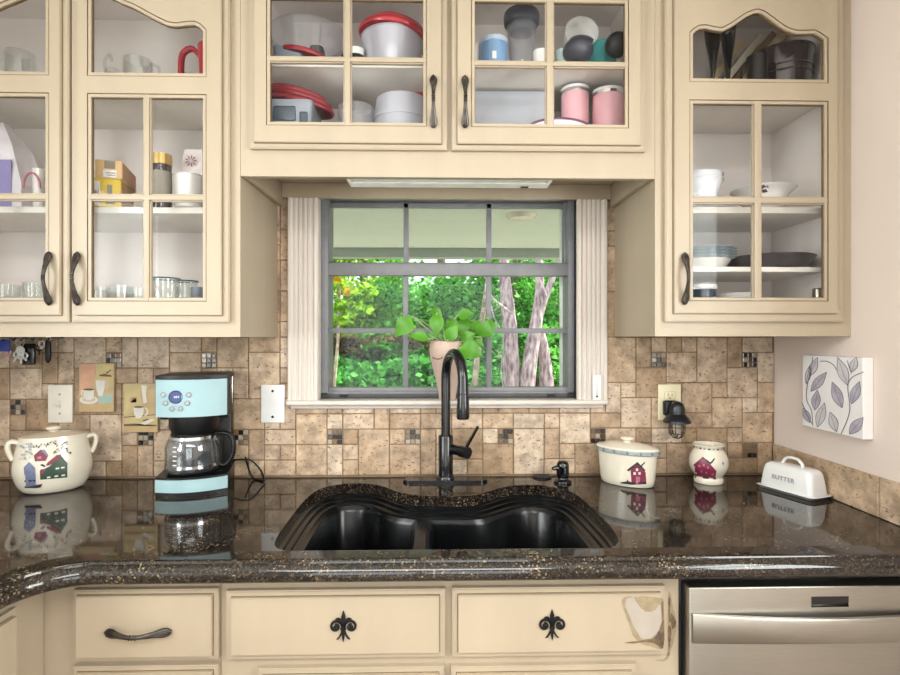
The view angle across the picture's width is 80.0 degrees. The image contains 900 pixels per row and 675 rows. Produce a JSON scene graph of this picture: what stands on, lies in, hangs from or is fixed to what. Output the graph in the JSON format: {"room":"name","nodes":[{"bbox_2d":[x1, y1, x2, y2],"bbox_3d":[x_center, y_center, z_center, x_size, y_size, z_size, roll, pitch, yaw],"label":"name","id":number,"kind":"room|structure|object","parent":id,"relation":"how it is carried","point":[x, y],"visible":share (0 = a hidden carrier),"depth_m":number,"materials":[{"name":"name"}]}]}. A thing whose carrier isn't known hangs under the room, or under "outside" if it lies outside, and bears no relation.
{"room":"kitchen","nodes":[
{"label":"kitchen","id":0,"kind":"room"},
{"bbox_2d":[234,200,753,477],"bbox_3d":[-0.229,0.121,1.839,2.925,2.700,0.142,0,0,-1],"label":"wall","id":1,"kind":"structure","parent":0,"point":[574,200],"depth_m":1.79,"materials":[{"name":"paint"}]},
{"bbox_2d":[0,0,276,336],"bbox_3d":[-1.046,-0.525,1.549,0.972,1.048,0.383,0,0,-1],"label":"upper cabinet","id":2,"kind":"object","parent":1,"relation":"attached to","point":[70,113],"visible":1,"depth_m":1.42,"materials":[{"name":"beige paint"}]},
{"bbox_2d":[0,122,44,206],"bbox_3d":[-1.296,-0.490,1.565,0.162,0.268,0.102,0,0,-1],"label":"tote bag","id":3,"kind":"object","parent":2,"relation":"on","point":[16,160],"visible":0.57,"depth_m":1.53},
{"bbox_2d":[22,168,44,206],"bbox_3d":[-1.155,-0.412,1.493,0.051,0.112,0.033,0,0,-1],"label":"mug","id":4,"kind":"object","parent":2,"relation":"on","point":[38,174],"visible":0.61,"depth_m":1.48,"materials":[{"name":"white ceramic"}]},
{"bbox_2d":[0,98,202,129],"bbox_3d":[-1.046,-0.680,1.594,0.938,0.017,0.274,0,0,-1],"label":"shelf","id":5,"kind":"object","parent":2,"relation":"attached to","point":[21,114],"depth_m":1.61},
{"bbox_2d":[0,206,202,232],"bbox_3d":[-1.046,-0.347,1.594,0.938,0.017,0.274,0,0,-1],"label":"shelf","id":6,"kind":"object","parent":2,"relation":"attached to","point":[13,219],"depth_m":1.54,"materials":[{"name":"wood"}]},
{"bbox_2d":[94,178,133,206],"bbox_3d":[-0.974,-0.398,1.555,0.070,0.083,0.161,0,0,-19],"label":"box","id":7,"kind":"object","parent":2,"relation":"on","point":[101,185],"visible":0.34,"depth_m":1.48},
{"bbox_2d":[95,159,135,192],"bbox_3d":[-0.965,-0.465,1.552,0.066,0.050,0.151,0,0,-17],"label":"carton","id":8,"kind":"object","parent":7,"relation":"on","point":[107,169],"visible":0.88,"depth_m":1.49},
{"bbox_2d":[153,152,171,206],"bbox_3d":[-0.806,-0.433,1.497,0.054,0.153,0.054,0,0,-1],"label":"spice jar","id":9,"kind":"object","parent":2,"relation":"on","point":[162,162],"visible":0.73,"depth_m":1.48,"materials":[{"name":"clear glass"}]},
{"bbox_2d":[153,276,180,294],"bbox_3d":[-0.801,-0.104,1.507,0.082,0.127,0.082,0,0,-1],"label":"storage jar","id":10,"kind":"object","parent":2,"relation":"in","point":[172,278],"visible":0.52,"depth_m":1.52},
{"bbox_2d":[172,172,202,206],"bbox_3d":[-0.729,-0.403,1.494,0.081,0.094,0.081,0,0,-1],"label":"ramekin","id":11,"kind":"object","parent":2,"relation":"on","point":[183,182],"visible":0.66,"depth_m":1.46,"materials":[{"name":"white ceramic"}]},
{"bbox_2d":[181,149,202,175],"bbox_3d":[-0.740,-0.449,1.549,0.063,0.186,0.044,0,0,-1],"label":"sachet","id":12,"kind":"object","parent":11,"relation":"in","point":[192,160],"visible":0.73,"depth_m":1.54,"materials":[{"name":"paper"}]},
{"bbox_2d":[178,40,202,73],"bbox_3d":[-0.706,-0.765,1.549,0.156,0.152,0.097,0,0,-1],"label":"pitcher","id":13,"kind":"object","parent":2,"relation":"on","point":[186,50],"visible":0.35,"depth_m":1.54,"materials":[{"name":"red plastic"}]},
{"bbox_2d":[190,287,202,296],"bbox_3d":[-0.728,-0.092,1.549,0.040,0.105,0.040,0,0,-1],"label":"metal cup","id":14,"kind":"object","parent":2,"relation":"in","point":[194,291],"visible":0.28,"depth_m":1.53,"materials":[{"name":"grey metal"}]},
{"bbox_2d":[0,199,773,478],"bbox_3d":[-0.228,-0.024,1.764,2.625,0.961,0.008,0,0,-1],"label":"backsplash panel","id":15,"kind":"object","parent":1,"relation":"attached to","point":[727,382],"visible":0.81,"depth_m":1.76,"materials":[{"name":"tile"}]},
{"bbox_2d":[0,337,63,340],"bbox_3d":[-1.347,-0.001,1.707,0.195,0.023,0.054,0,0,-1],"label":"key rack","id":16,"kind":"object","parent":15,"relation":"attached to","point":[0,337],"visible":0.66,"depth_m":1.71,"materials":[{"name":"brown metal"}]},
{"bbox_2d":[0,338,11,359],"bbox_3d":[-1.405,0.037,1.690,0.043,0.069,0.008,0,0,-1],"label":"bunch","id":17,"kind":"object","parent":16,"relation":"hanging from","point":[4,345],"visible":1,"depth_m":1.69,"materials":[{"name":"blue metal"}]},
{"bbox_2d":[13,339,35,364],"bbox_3d":[-1.342,0.045,1.690,0.060,0.084,0.022,0,0,-1],"label":"bunch","id":18,"kind":"object","parent":16,"relation":"hanging from","point":[26,351],"visible":1,"depth_m":1.69,"materials":[{"name":"silver metal"}]},
{"bbox_2d":[45,337,51,362],"bbox_3d":[-1.268,0.039,1.692,0.019,0.083,0.014,0,0,-1],"label":"key fob","id":19,"kind":"object","parent":16,"relation":"hanging from","point":[48,351],"visible":0.93,"depth_m":1.69,"materials":[{"name":"black plastic"}]},
{"bbox_2d":[48,385,72,422],"bbox_3d":[-1.260,0.215,1.728,0.078,0.123,0.017,0,0,-1],"label":"light switch","id":20,"kind":"object","parent":15,"relation":"attached to","point":[60,397],"visible":1,"depth_m":1.73,"materials":[{"name":"beige plastic"}]},
{"bbox_2d":[79,363,115,411],"bbox_3d":[-1.141,0.162,1.733,0.111,0.157,0.012,0,0,-1],"label":"wall plaque","id":21,"kind":"object","parent":15,"relation":"attached to","point":[97,381],"visible":1,"depth_m":1.73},
{"bbox_2d":[123,383,158,431],"bbox_3d":[-1.000,0.227,1.736,0.110,0.158,0.012,0,0,-1],"label":"wall plaque","id":22,"kind":"object","parent":15,"relation":"attached to","point":[138,398],"visible":0.88,"depth_m":1.73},
{"bbox_2d":[261,385,284,422],"bbox_3d":[-0.578,0.217,1.748,0.077,0.124,0.007,0,0,-1],"label":"blank cover plate","id":23,"kind":"object","parent":15,"relation":"attached to","point":[272,396],"visible":1,"depth_m":1.75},
{"bbox_2d":[658,384,680,419],"bbox_3d":[0.728,0.215,1.777,0.077,0.119,0.009,0,0,-1],"label":"power outlet","id":24,"kind":"object","parent":15,"relation":"attached to","point":[665,391],"visible":0.54,"depth_m":1.78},
{"bbox_2d":[664,391,674,399],"bbox_3d":[0.728,0.193,1.775,0.036,0.029,0.004,0,0,-1],"label":"socket","id":25,"kind":"object","parent":24,"relation":"attached to","point":[668,395],"depth_m":1.77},
{"bbox_2d":[663,400,690,438],"bbox_3d":[0.734,0.267,1.734,0.086,0.121,0.086,0,0,-1],"label":"night light","id":26,"kind":"object","parent":25,"relation":"attached to","point":[674,411],"visible":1,"depth_m":1.72,"materials":[{"name":"black metal"}]},
{"bbox_2d":[286,197,608,408],"bbox_3d":[-0.007,-0.135,1.820,1.048,0.734,0.173,0,0,-1],"label":"window","id":27,"kind":"structure","parent":1,"relation":"in","point":[311,268],"depth_m":1.79,"materials":[{"name":"paint"}]},
{"bbox_2d":[395,307,495,400],"bbox_3d":[-0.012,0.051,1.745,0.326,0.305,0.146,0,0,-1],"label":"potted plant","id":28,"kind":"object","parent":27,"relation":"on","point":[469,345],"visible":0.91,"depth_m":1.71,"materials":[{"name":"green plant"}]},
{"bbox_2d":[593,375,600,399],"bbox_3d":[0.481,0.163,1.754,0.028,0.081,0.003,0,0,-1],"label":"thermometer","id":29,"kind":"object","parent":27,"relation":"on","point":[596,378],"visible":1,"depth_m":1.75,"materials":[{"name":"paint"}]},
{"bbox_2d":[241,0,654,207],"bbox_3d":[-0.004,-0.739,1.573,1.109,0.620,0.383,0,0,-1],"label":"upper cabinet","id":30,"kind":"object","parent":1,"relation":"attached to","point":[282,160],"depth_m":1.43,"materials":[{"name":"beige paint"}]},
{"bbox_2d":[273,45,303,55],"bbox_3d":[-0.447,-0.781,1.517,0.085,0.042,0.090,0,0,-1],"label":"lidded box","id":31,"kind":"object","parent":30,"relation":"in","point":[278,50],"visible":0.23,"depth_m":1.47,"materials":[{"name":"grey plastic"}]},
{"bbox_2d":[272,99,320,121],"bbox_3d":[-0.441,-0.586,1.536,0.120,0.138,0.133,0,0,-1],"label":"lidded box","id":32,"kind":"object","parent":30,"relation":"in","point":[283,110],"visible":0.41,"depth_m":1.47,"materials":[{"name":"plastic"}]},
{"bbox_2d":[272,92,334,119],"bbox_3d":[-0.434,-0.668,1.551,0.198,0.053,0.126,0,0,-1],"label":"round cover","id":33,"kind":"object","parent":32,"relation":"on","point":[325,112],"visible":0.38,"depth_m":1.51,"materials":[{"name":"red plastic"}]},
{"bbox_2d":[272,87,332,109],"bbox_3d":[-0.434,-0.684,1.551,0.187,0.054,0.118,0,0,-1],"label":"round cover","id":34,"kind":"object","parent":33,"relation":"on","point":[274,89],"visible":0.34,"depth_m":1.50,"materials":[{"name":"red plastic"}]},
{"bbox_2d":[272,83,325,100],"bbox_3d":[-0.446,-0.700,1.550,0.171,0.045,0.108,0,0,-1],"label":"round cover","id":35,"kind":"object","parent":34,"relation":"on","point":[283,85],"visible":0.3,"depth_m":1.50,"materials":[{"name":"red plastic"}]},
{"bbox_2d":[283,44,326,56],"bbox_3d":[-0.409,-0.789,1.521,0.156,0.045,0.127,0,0,-1],"label":"round cover","id":36,"kind":"object","parent":30,"relation":"in","point":[305,51],"visible":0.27,"depth_m":1.47,"materials":[{"name":"red plastic"}]},
{"bbox_2d":[310,45,324,54],"bbox_3d":[-0.371,-0.783,1.502,0.036,0.046,0.050,0,0,-1],"label":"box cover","id":37,"kind":"object","parent":30,"relation":"in","point":[319,48],"visible":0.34,"depth_m":1.48,"materials":[{"name":"grey plastic"}]},
{"bbox_2d":[341,46,363,56],"bbox_3d":[-0.272,-0.785,1.513,0.063,0.049,0.047,0,0,27],"label":"mug","id":38,"kind":"object","parent":30,"relation":"on","point":[357,51],"visible":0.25,"depth_m":1.49,"materials":[{"name":"white ceramic"}]},
{"bbox_2d":[358,11,422,57],"bbox_3d":[-0.161,-0.834,1.547,0.203,0.149,0.204,0,0,-1],"label":"tub","id":39,"kind":"object","parent":30,"relation":"on","point":[387,33],"visible":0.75,"depth_m":1.52,"materials":[{"name":"plastic"}]},
{"bbox_2d":[411,92,422,122],"bbox_3d":[-0.075,-0.642,1.664,0.088,0.251,0.080,0,0,-1],"label":"box","id":40,"kind":"object","parent":30,"relation":"on","point":[416,97],"visible":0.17,"depth_m":1.62,"materials":[{"name":"plastic"}]},
{"bbox_2d":[272,64,622,111],"bbox_3d":[-0.005,-0.751,1.617,1.075,0.016,0.274,0,0,-1],"label":"shelf","id":41,"kind":"object","parent":30,"relation":"attached to","point":[391,88],"depth_m":1.56,"materials":[{"name":"wood"}]},
{"bbox_2d":[347,179,552,187],"bbox_3d":[0.000,-0.480,1.570,0.606,0.039,0.179,0,0,-1],"label":"light","id":42,"kind":"object","parent":30,"relation":"attached to","point":[405,183],"visible":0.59,"depth_m":1.61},
{"bbox_2d":[351,179,547,182],"bbox_3d":[0.000,-0.469,1.562,0.586,0.004,0.102,0,0,-1],"label":"diffuser","id":43,"kind":"object","parent":42,"relation":"attached to","point":[352,180],"depth_m":1.60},
{"bbox_2d":[479,33,507,60],"bbox_3d":[0.123,-0.807,1.518,0.082,0.095,0.082,0,0,-1],"label":"candle","id":44,"kind":"object","parent":30,"relation":"on","point":[494,46],"visible":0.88,"depth_m":1.48,"materials":[{"name":"blue wax"}]},
{"bbox_2d":[475,91,544,123],"bbox_3d":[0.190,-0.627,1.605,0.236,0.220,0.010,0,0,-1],"label":"storage container","id":45,"kind":"object","parent":30,"relation":"on","point":[491,107],"visible":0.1,"depth_m":1.60,"materials":[{"name":"plastic"}]},
{"bbox_2d":[503,4,539,60],"bbox_3d":[0.205,-0.847,1.540,0.103,0.173,0.103,0,0,-1],"label":"shaker bottle","id":46,"kind":"object","parent":30,"relation":"on","point":[520,21],"visible":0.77,"depth_m":1.51,"materials":[{"name":"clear plastic"}]},
{"bbox_2d":[532,48,544,60],"bbox_3d":[0.258,-0.784,1.521,0.048,0.049,0.048,0,0,-1],"label":"cup","id":47,"kind":"object","parent":30,"relation":"on","point":[538,54],"visible":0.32,"depth_m":1.50,"materials":[{"name":"white ceramic"}]},
{"bbox_2d":[555,48,564,60],"bbox_3d":[0.327,-0.794,1.553,0.044,0.068,0.044,0,0,-1],"label":"plastic cup","id":48,"kind":"object","parent":30,"relation":"on","point":[559,53],"visible":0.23,"depth_m":1.54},
{"bbox_2d":[530,117,590,124],"bbox_3d":[0.310,-0.576,1.510,0.207,0.092,0.008,0,0,-1],"label":"oval tray","id":49,"kind":"object","parent":30,"relation":"in","point":[557,120],"visible":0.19,"depth_m":1.51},
{"bbox_2d":[561,83,589,122],"bbox_3d":[0.369,-0.625,1.584,0.083,0.216,0.083,0,0,-1],"label":"tumbler","id":50,"kind":"object","parent":30,"relation":"in","point":[574,96],"visible":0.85,"depth_m":1.55,"materials":[{"name":"pink metal"}]},
{"bbox_2d":[562,16,598,47],"bbox_3d":[0.385,-0.893,1.613,0.100,0.103,0.106,0,0,-1],"label":"plastic cup","id":51,"kind":"object","parent":30,"relation":"in","point":[578,25],"visible":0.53,"depth_m":1.59,"materials":[{"name":"white plastic"}]},
{"bbox_2d":[587,39,615,61],"bbox_3d":[0.452,-0.816,1.606,0.087,0.113,0.087,0,0,-1],"label":"plastic bowl","id":52,"kind":"object","parent":30,"relation":"on","point":[599,54],"visible":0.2,"depth_m":1.57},
{"bbox_2d":[591,85,622,124],"bbox_3d":[0.463,-0.620,1.576,0.092,0.205,0.092,0,0,-1],"label":"canister","id":53,"kind":"object","parent":30,"relation":"in","point":[607,101],"visible":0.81,"depth_m":1.54,"materials":[{"name":"pink metal"}]},
{"bbox_2d":[615,0,850,336],"bbox_3d":[0.820,-0.526,1.591,0.538,1.046,0.383,0,0,-1],"label":"upper cabinet","id":54,"kind":"object","parent":1,"relation":"attached to","point":[756,132],"visible":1,"depth_m":1.45,"materials":[{"name":"beige paint"}]},
{"bbox_2d":[693,282,717,296],"bbox_3d":[0.725,-0.100,1.542,0.080,0.115,0.080,0,0,-1],"label":"casserole dish","id":55,"kind":"object","parent":54,"relation":"on","point":[700,289],"visible":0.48,"depth_m":1.51,"materials":[{"name":"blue ceramic"}]},
{"bbox_2d":[693,257,730,266],"bbox_3d":[0.749,-0.213,1.592,0.156,0.029,0.156,0,0,-1],"label":"mixing bowl","id":56,"kind":"object","parent":54,"relation":"on","point":[700,261],"visible":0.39,"depth_m":1.53,"materials":[{"name":"white ceramic"}]},
{"bbox_2d":[693,254,737,259],"bbox_3d":[0.749,-0.226,1.592,0.188,0.018,0.183,0,0,-1],"label":"plate","id":57,"kind":"object","parent":56,"relation":"on","point":[731,256],"visible":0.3,"depth_m":1.51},
{"bbox_2d":[693,251,736,254],"bbox_3d":[0.749,-0.234,1.592,0.188,0.018,0.183,0,0,-1],"label":"plate","id":58,"kind":"object","parent":57,"relation":"on","point":[696,252],"visible":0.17,"depth_m":1.51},
{"bbox_2d":[693,248,736,251],"bbox_3d":[0.749,-0.243,1.592,0.188,0.018,0.183,0,0,-1],"label":"plate","id":59,"kind":"object","parent":58,"relation":"on","point":[699,249],"visible":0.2,"depth_m":1.51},
{"bbox_2d":[693,245,737,248],"bbox_3d":[0.749,-0.251,1.592,0.188,0.018,0.183,0,0,-1],"label":"plate","id":60,"kind":"object","parent":59,"relation":"on","point":[702,246],"visible":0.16,"depth_m":1.51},
{"bbox_2d":[704,31,721,78],"bbox_3d":[0.777,-0.812,1.583,0.051,0.239,0.051,0,0,-1],"label":"stemmed glass","id":61,"kind":"object","parent":54,"relation":"on","point":[712,40],"visible":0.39,"depth_m":1.57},
{"bbox_2d":[693,205,737,206],"bbox_3d":[0.752,-0.370,1.593,0.188,0.010,0.188,0,0,-1],"label":"dinner plate","id":62,"kind":"object","parent":54,"relation":"on","point":[693,205],"visible":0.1,"depth_m":1.51,"materials":[{"name":"ceramic"}]},
{"bbox_2d":[693,174,723,195],"bbox_3d":[0.732,-0.417,1.582,0.137,0.087,0.137,0,0,-1],"label":"serving bowl","id":63,"kind":"object","parent":62,"relation":"on","point":[703,185],"visible":0.3,"depth_m":1.53,"materials":[{"name":"ceramic"}]},
{"bbox_2d":[693,169,723,175],"bbox_3d":[0.732,-0.433,1.582,0.137,0.087,0.137,0,0,-1],"label":"serving bowl","id":64,"kind":"object","parent":63,"relation":"in","point":[699,171],"visible":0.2,"depth_m":1.52,"materials":[{"name":"ceramic"}]},
{"bbox_2d":[709,38,745,78],"bbox_3d":[0.828,-0.814,1.718,0.192,0.242,0.092,0,0,-1],"label":"serving tray","id":65,"kind":"object","parent":54,"relation":"on","point":[720,69],"visible":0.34,"depth_m":1.67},
{"bbox_2d":[721,25,735,78],"bbox_3d":[0.848,-0.831,1.635,0.046,0.276,0.046,0,0,-1],"label":"stemmed glass","id":66,"kind":"object","parent":54,"relation":"on","point":[727,37],"visible":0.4,"depth_m":1.62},
{"bbox_2d":[721,33,762,78],"bbox_3d":[0.876,-0.822,1.719,0.210,0.259,0.092,0,0,-1],"label":"serving tray","id":67,"kind":"object","parent":54,"relation":"on","point":[747,51],"visible":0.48,"depth_m":1.68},
{"bbox_2d":[739,52,767,78],"bbox_3d":[0.866,-0.745,1.529,0.071,0.106,0.055,0,0,29],"label":"mug","id":68,"kind":"object","parent":54,"relation":"on","point":[756,64],"visible":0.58,"depth_m":1.50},
{"bbox_2d":[731,31,776,78],"bbox_3d":[0.911,-0.826,1.720,0.223,0.267,0.092,0,0,-1],"label":"serving tray","id":69,"kind":"object","parent":54,"relation":"on","point":[771,36],"visible":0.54,"depth_m":1.68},
{"bbox_2d":[693,106,814,133],"bbox_3d":[0.819,-0.683,1.636,0.504,0.017,0.274,0,0,-1],"label":"shelf","id":70,"kind":"object","parent":54,"relation":"attached to","point":[706,119],"depth_m":1.65,"materials":[{"name":"wood"}]},
{"bbox_2d":[693,267,820,281],"bbox_3d":[0.807,-0.191,1.636,0.481,0.014,0.274,0,0,-1],"label":"shelf","id":71,"kind":"object","parent":54,"relation":"attached to","point":[700,274],"depth_m":1.54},
{"bbox_2d":[693,207,820,232],"bbox_3d":[0.819,-0.356,1.636,0.504,0.017,0.274,0,0,-1],"label":"shelf","id":72,"kind":"object","parent":54,"relation":"attached to","point":[705,219],"depth_m":1.58,"materials":[{"name":"wood"}]},
{"bbox_2d":[730,182,797,206],"bbox_3d":[0.926,-0.401,1.586,0.175,0.070,0.175,0,0,-1],"label":"bowl","id":73,"kind":"object","parent":54,"relation":"on","point":[769,189],"visible":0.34,"depth_m":1.53,"materials":[{"name":"white ceramic"}]},
{"bbox_2d":[743,32,786,78],"bbox_3d":[0.939,-0.828,1.721,0.240,0.271,0.092,0,0,-1],"label":"serving tray","id":74,"kind":"object","parent":54,"relation":"on","point":[781,37],"visible":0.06,"depth_m":1.68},
{"bbox_2d":[727,252,816,266],"bbox_3d":[0.947,-0.218,1.597,0.243,0.040,0.243,0,0,35],"label":"frying pan","id":75,"kind":"object","parent":54,"relation":"on","point":[774,259],"visible":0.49,"depth_m":1.50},
{"bbox_2d":[759,39,815,79],"bbox_3d":[0.987,-0.766,1.593,0.169,0.146,0.169,0,0,-1],"label":"crock","id":76,"kind":"object","parent":54,"relation":"on","point":[791,59],"visible":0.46,"depth_m":1.52,"materials":[{"name":"brown ceramic"}]},
{"bbox_2d":[774,0,899,482],"bbox_3d":[1.193,0.121,-0.354,0.120,2.700,4.308,0,0,-1],"label":"wall","id":77,"kind":"structure","parent":0,"point":[875,24],"depth_m":1.39,"materials":[{"name":"paint"}]},
{"bbox_2d":[773,444,899,525],"bbox_3d":[1.099,0.405,0.929,0.010,0.102,1.720,0,0,-1],"label":"trim","id":78,"kind":"structure","parent":77,"relation":"attached to","point":[877,496],"depth_m":1.43,"materials":[{"name":"stone"}]},
{"bbox_2d":[802,355,872,439],"bbox_3d":[1.077,0.158,1.498,0.029,0.213,0.237,0,0,-1],"label":"print","id":79,"kind":"object","parent":77,"relation":"attached to","point":[837,390],"visible":1,"depth_m":1.46,"materials":[{"name":"white fabric"}]},
{"bbox_3d":[-0.179,1.421,-0.374,2.865,0.100,4.570,0,0,-1],"label":"floor","id":80,"kind":"structure","parent":0,"visible":0},
{"bbox_2d":[0,593,43,674],"bbox_3d":[-1.174,0.938,0.609,0.678,0.866,2.240,0,0,-1],"label":"base cabinet","id":81,"kind":"object","parent":80,"relation":"on","point":[22,621],"visible":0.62,"depth_m":1.09,"materials":[{"name":"beige paint"}]},
{"bbox_2d":[0,474,899,608],"bbox_3d":[-0.201,0.480,0.610,2.624,0.047,2.300,0,0,-1],"label":"countertop","id":82,"kind":"structure","parent":81,"relation":"on","point":[101,531],"depth_m":1.21,"materials":[{"name":"stone"}]},
{"bbox_2d":[4,426,98,493],"bbox_3d":[-1.193,0.362,1.613,0.171,0.190,0.181,0,0,12],"label":"pot","id":83,"kind":"object","parent":82,"relation":"on","point":[54,460],"visible":1,"depth_m":1.56,"materials":[{"name":"white ceramic"}]},
{"bbox_2d":[155,371,264,496],"bbox_3d":[-0.724,0.284,1.647,0.295,0.348,0.208,0,0,-15],"label":"coffee maker","id":84,"kind":"object","parent":82,"relation":"on","point":[198,407],"visible":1,"depth_m":1.56,"materials":[{"name":"teal plastic"}]},
{"bbox_2d":[403,348,486,483],"bbox_3d":[-0.014,0.245,1.630,0.268,0.424,0.198,0,0,-1],"label":"faucet","id":85,"kind":"object","parent":82,"relation":"on","point":[447,449],"visible":1,"depth_m":1.68,"materials":[{"name":"black metal"}]},
{"bbox_2d":[278,493,614,550],"bbox_3d":[-0.010,0.599,1.417,0.831,0.224,0.569,0,0,-1],"label":"sink","id":86,"kind":"object","parent":82,"relation":"in","point":[346,521],"visible":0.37,"depth_m":1.54,"materials":[{"name":"black"}]},
{"bbox_2d":[532,474,551,479],"bbox_3d":[0.301,0.454,1.752,0.062,0.006,0.062,0,0,-1],"label":"cover","id":87,"kind":"object","parent":82,"relation":"on","point":[536,476],"visible":1,"depth_m":1.74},
{"bbox_2d":[552,460,571,484],"bbox_3d":[0.354,0.422,1.687,0.055,0.069,0.060,0,0,31],"label":"soap dispenser","id":88,"kind":"object","parent":82,"relation":"on","point":[562,467],"visible":1,"depth_m":1.67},
{"bbox_2d":[595,435,660,487],"bbox_3d":[0.555,0.383,1.680,0.201,0.148,0.117,0,0,34],"label":"canister","id":89,"kind":"object","parent":82,"relation":"on","point":[625,462],"visible":1,"depth_m":1.63,"materials":[{"name":"white ceramic"}]},
{"bbox_2d":[689,441,728,484],"bbox_3d":[0.818,0.397,1.696,0.116,0.121,0.116,0,0,-1],"label":"pot","id":90,"kind":"object","parent":82,"relation":"on","point":[708,460],"visible":1,"depth_m":1.66,"materials":[{"name":"white ceramic"}]},
{"bbox_2d":[756,456,832,500],"bbox_3d":[1.010,0.404,1.580,0.097,0.106,0.183,0,0,-22],"label":"butter dish","id":91,"kind":"object","parent":82,"relation":"on","point":[801,481],"visible":1,"depth_m":1.54,"materials":[{"name":"white ceramic"}]},
{"bbox_2d":[44,583,220,674],"bbox_3d":[-0.686,0.938,1.418,0.374,0.866,0.644,0,0,-1],"label":"base cabinet","id":92,"kind":"object","parent":80,"relation":"on","point":[124,629],"visible":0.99,"depth_m":1.13,"materials":[{"name":"beige paint"}]},
{"bbox_2d":[221,579,677,674],"bbox_3d":[-0.002,0.938,1.448,0.994,0.866,0.615,0,0,-1],"label":"base cabinet","id":93,"kind":"object","parent":80,"relation":"on","point":[609,626],"visible":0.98,"depth_m":1.15,"materials":[{"name":"beige paint"}]},
{"bbox_2d":[678,576,899,674],"bbox_3d":[0.793,0.939,1.445,0.592,0.864,0.637,0,0,-1],"label":"dishwasher","id":94,"kind":"object","parent":80,"relation":"on","point":[803,625],"visible":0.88,"depth_m":1.16,"materials":[{"name":"metal"}]},
{"bbox_3d":[0.849,-0.090,1.585,0.121,0.058,0.120,0,0,-1],"label":"dinner plate","id":95,"kind":"object","parent":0,"visible":0},
{"bbox_2d":[716,292,750,296],"bbox_3d":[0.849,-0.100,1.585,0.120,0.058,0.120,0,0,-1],"label":"dinner plate","id":96,"kind":"object","parent":95,"relation":"on","point":[734,293],"visible":0.13,"depth_m":1.53,"materials":[{"name":"white ceramic"}]},
{"label":"outside","id":97,"kind":"structure","parent":0,"visible":0},
{"bbox_2d":[333,308,554,385],"bbox_3d":[-0.430,-0.166,18.960,44.000,3.966,34.000,0,0,-1],"label":"ground","id":98,"kind":"structure","parent":97,"point":[333,308],"depth_m":15.15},
{"bbox_2d":[333,259,378,386],"bbox_3d":[-1.449,0.171,6.960,1.053,3.127,0.713,0,0,-1],"label":"sapling","id":99,"kind":"object","parent":98,"relation":"on","point":[363,293],"visible":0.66,"depth_m":6.91,"materials":[{"name":"green plant"}]},
{"bbox_2d":[333,259,403,341],"bbox_3d":[-3.367,-2.685,14.506,7.376,6.890,3.484,0,0,1],"label":"leafy tree","id":100,"kind":"object","parent":98,"relation":"on","point":[386,260],"visible":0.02,"depth_m":15.33,"materials":[{"name":"green plant"}]},
{"bbox_2d":[333,259,423,357],"bbox_3d":[-2.376,-2.425,13.609,4.391,6.410,2.582,0,0,4],"label":"leafy tree","id":101,"kind":"object","parent":98,"relation":"on","point":[360,315],"visible":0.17,"depth_m":13.07,"materials":[{"name":"green plant"}]},
{"bbox_2d":[333,327,443,362],"bbox_3d":[-1.207,0.656,9.396,2.816,1.691,1.278,0,0,-1],"label":"shrub","id":102,"kind":"object","parent":98,"relation":"on","point":[348,345],"visible":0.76,"depth_m":9.03,"materials":[{"name":"green plant"}]},
{"bbox_2d":[359,259,501,352],"bbox_3d":[-0.227,-2.283,12.662,4.299,6.695,2.524,0,0,-3],"label":"leafy tree","id":103,"kind":"object","parent":98,"relation":"on","point":[442,297],"visible":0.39,"depth_m":12.20,"materials":[{"name":"green plant"}]},
{"bbox_2d":[333,344,558,386],"bbox_3d":[-0.129,0.529,8.917,7.751,0.995,3.634,0,0,-11],"label":"undergrowth","id":104,"kind":"object","parent":98,"relation":"on","point":[385,373],"visible":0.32,"depth_m":7.76,"materials":[{"name":"green plant"}]},
{"bbox_2d":[472,260,498,386],"bbox_3d":[0.531,-0.013,8.377,1.127,3.286,1.763,0,0,36],"label":"tree","id":105,"kind":"object","parent":98,"relation":"on","point":[475,377],"visible":0.02,"depth_m":7.45,"materials":[{"name":"grey plant"}]},
{"bbox_2d":[429,259,558,377],"bbox_3d":[1.633,-2.211,12.377,4.199,6.838,2.742,0,0,-14],"label":"leafy tree","id":106,"kind":"object","parent":98,"relation":"on","point":[519,297],"visible":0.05,"depth_m":12.09,"materials":[{"name":"green plant"}]},
{"bbox_2d":[475,322,527,370],"bbox_3d":[0.866,0.540,9.512,1.170,1.802,1.740,0,0,43],"label":"shrub","id":107,"kind":"object","parent":98,"relation":"on","point":[497,338],"visible":0.19,"depth_m":9.28,"materials":[{"name":"green plant"}]},
{"bbox_2d":[484,260,558,385],"bbox_3d":[1.338,-0.143,7.612,1.854,3.505,1.048,0,0,-1],"label":"tree","id":108,"kind":"object","parent":98,"relation":"on","point":[537,344],"visible":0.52,"depth_m":7.33,"materials":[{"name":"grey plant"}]},
{"bbox_2d":[526,321,558,385],"bbox_3d":[2.024,0.540,9.367,1.427,2.017,1.472,0,0,-1],"label":"shrub","id":109,"kind":"object","parent":98,"relation":"on","point":[556,340],"visible":0.03,"depth_m":9.39,"materials":[{"name":"green plant"}]},
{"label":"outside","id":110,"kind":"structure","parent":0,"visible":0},
{"bbox_2d":[333,208,558,248],"bbox_3d":[-0.077,-0.846,3.399,10.000,0.100,2.970,0,0,-1],"label":"ceiling","id":111,"kind":"structure","parent":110,"point":[352,227],"depth_m":3.91,"materials":[{"name":"paint"}]},
{"bbox_2d":[333,248,558,259],"bbox_3d":[-0.110,-0.753,4.824,10.000,0.084,0.120,0,0,-1],"label":"beam","id":112,"kind":"structure","parent":111,"relation":"attached to","point":[338,253],"depth_m":4.77,"materials":[{"name":"paint"}]},
{"bbox_2d":[506,211,535,221],"bbox_3d":[0.459,-0.775,3.468,0.200,0.042,0.200,0,0,-1],"label":"porch light","id":113,"kind":"object","parent":111,"relation":"attached to","point":[517,216],"visible":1,"depth_m":3.41,"materials":[{"name":"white glass"}]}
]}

